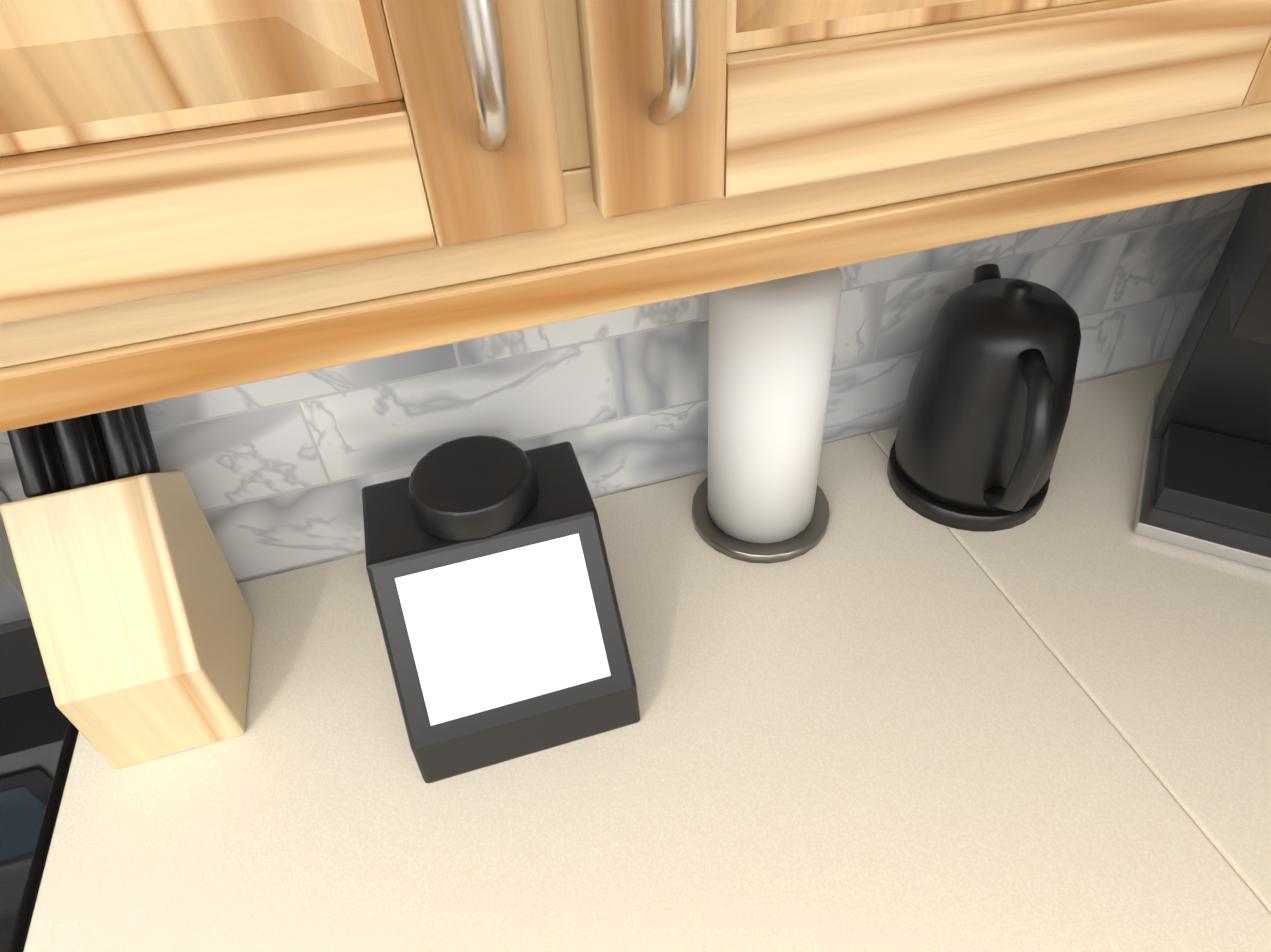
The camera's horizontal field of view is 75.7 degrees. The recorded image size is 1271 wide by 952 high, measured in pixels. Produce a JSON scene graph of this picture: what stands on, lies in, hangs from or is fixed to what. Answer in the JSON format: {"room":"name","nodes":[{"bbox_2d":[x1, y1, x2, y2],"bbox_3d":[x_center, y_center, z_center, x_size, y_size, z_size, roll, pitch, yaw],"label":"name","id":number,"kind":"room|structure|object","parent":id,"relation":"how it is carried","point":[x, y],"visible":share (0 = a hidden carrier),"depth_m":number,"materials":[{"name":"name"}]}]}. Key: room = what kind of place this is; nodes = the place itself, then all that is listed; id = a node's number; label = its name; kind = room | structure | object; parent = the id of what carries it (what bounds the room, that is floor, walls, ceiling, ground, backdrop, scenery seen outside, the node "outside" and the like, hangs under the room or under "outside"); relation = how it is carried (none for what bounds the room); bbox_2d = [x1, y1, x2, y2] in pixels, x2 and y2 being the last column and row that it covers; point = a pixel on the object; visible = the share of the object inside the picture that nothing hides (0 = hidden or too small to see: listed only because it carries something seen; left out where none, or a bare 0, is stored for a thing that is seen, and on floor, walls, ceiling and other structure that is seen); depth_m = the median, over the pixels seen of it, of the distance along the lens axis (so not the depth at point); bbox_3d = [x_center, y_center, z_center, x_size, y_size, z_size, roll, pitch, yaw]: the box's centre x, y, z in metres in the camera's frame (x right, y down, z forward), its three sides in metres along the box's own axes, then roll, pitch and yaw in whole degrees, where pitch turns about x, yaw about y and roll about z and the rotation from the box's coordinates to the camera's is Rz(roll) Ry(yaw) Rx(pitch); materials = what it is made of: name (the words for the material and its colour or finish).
{"room":"kitchen","nodes":[
{"label":"kitchen","id":0,"kind":"room"},
{"bbox_3d":[-0.891,2.728,-0.624,5.830,0.060,5.440,-13,42,-10],"label":"floor","id":1,"kind":"structure","parent":0,"visible":0},
{"bbox_2d":[0,490,78,951],"bbox_3d":[-0.789,0.705,0.696,0.753,1.215,0.783,-13,42,-10],"label":"range oven","id":2,"kind":"object","parent":1,"relation":"on","point":[39,730],"visible":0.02,"depth_m":0.72,"materials":[{"name":"black metal"}]},
{"bbox_3d":[0.933,0.955,0.543,0.659,0.860,2.300,-13,42,-10],"label":"base cabinet","id":3,"kind":"object","parent":1,"relation":"on","visible":0},
{"bbox_2d":[23,428,1270,951],"bbox_3d":[-0.039,0.270,0.705,0.870,0.055,0.660,-13,42,-10],"label":"countertop","id":4,"kind":"structure","parent":3,"relation":"on","point":[881,716],"depth_m":0.67,"materials":[{"name":"beige stone"}]},
{"bbox_2d":[0,404,253,768],"bbox_3d":[-0.439,0.065,0.701,0.110,0.299,0.215,-13,42,-10],"label":"knife block","id":5,"kind":"object","parent":4,"relation":"on","point":[142,618],"visible":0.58,"depth_m":0.66,"materials":[{"name":"brown wood"}]},
{"bbox_2d":[362,435,639,782],"bbox_3d":[-0.122,0.096,0.716,0.190,0.200,0.219,-13,42,-10],"label":"canister","id":6,"kind":"object","parent":4,"relation":"on","point":[493,590],"visible":1,"depth_m":0.67,"materials":[{"name":"black plastic"}]},
{"bbox_2d":[692,267,842,563],"bbox_3d":[0.129,-0.078,0.802,0.150,0.320,0.150,-13,42,-10],"label":"paper towel","id":7,"kind":"object","parent":4,"relation":"on","point":[759,496],"visible":0.9,"depth_m":0.76,"materials":[{"name":"white paper"}]},
{"bbox_2d":[891,426,1270,851],"bbox_3d":[1.135,1.091,-0.319,0.641,0.055,3.840,-13,42,-10],"label":"countertop","id":8,"kind":"structure","parent":3,"relation":"on","point":[1218,736],"depth_m":0.73,"materials":[{"name":"beige stone"}]},
{"bbox_2d":[887,264,1080,531],"bbox_3d":[0.374,-0.076,0.835,0.170,0.248,0.228,-13,42,-10],"label":"kettle","id":9,"kind":"object","parent":8,"relation":"on","point":[976,443],"visible":1,"depth_m":0.79,"materials":[{"name":"black plastic"}]},
{"bbox_2d":[1043,360,1270,731],"bbox_3d":[0.694,0.098,0.842,0.420,0.055,0.660,-13,42,-10],"label":"countertop","id":10,"kind":"structure","parent":3,"relation":"on","point":[1219,608],"depth_m":0.83,"materials":[{"name":"beige stone"}]},
{"bbox_2d":[1133,182,1270,570],"bbox_3d":[0.704,-0.099,0.756,0.310,0.350,0.262,18,46,23],"label":"coffee maker","id":11,"kind":"object","parent":10,"relation":"on","point":[1205,483],"visible":0.98,"depth_m":0.85,"materials":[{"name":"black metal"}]},
{"bbox_3d":[-1.653,0.117,0.497,5.710,2.450,0.120,-13,42,-10],"label":"wall","id":12,"kind":"structure","parent":0,"visible":0},
{"bbox_2d":[0,186,1252,582],"bbox_3d":[-1.282,-0.232,0.254,4.490,1.545,0.008,-13,42,-10],"label":"wall tile","id":13,"kind":"structure","parent":12,"relation":"attached to","point":[280,472],"depth_m":0.86,"materials":[{"name":"stone"}]},
{"bbox_2d":[697,293,708,321],"bbox_3d":[0.094,-0.208,0.798,0.070,0.115,0.006,-13,42,-10],"label":"outlet","id":14,"kind":"object","parent":13,"relation":"attached to","point":[702,307],"visible":0.14,"depth_m":0.82,"materials":[{"name":"white plastic"}]},
{"bbox_3d":[1.729,1.156,-0.951,0.220,2.450,5.200,-13,42,-10],"label":"wall","id":15,"kind":"structure","parent":0,"visible":0},
{"bbox_2d":[0,0,1270,431],"bbox_3d":[-0.058,-0.590,0.138,0.915,1.076,0.403,-13,42,-10],"label":"upper cabinet","id":16,"kind":"object","parent":15,"relation":"attached to","point":[198,196],"visible":1,"depth_m":0.27,"materials":[{"name":"brown wood"}]}
]}

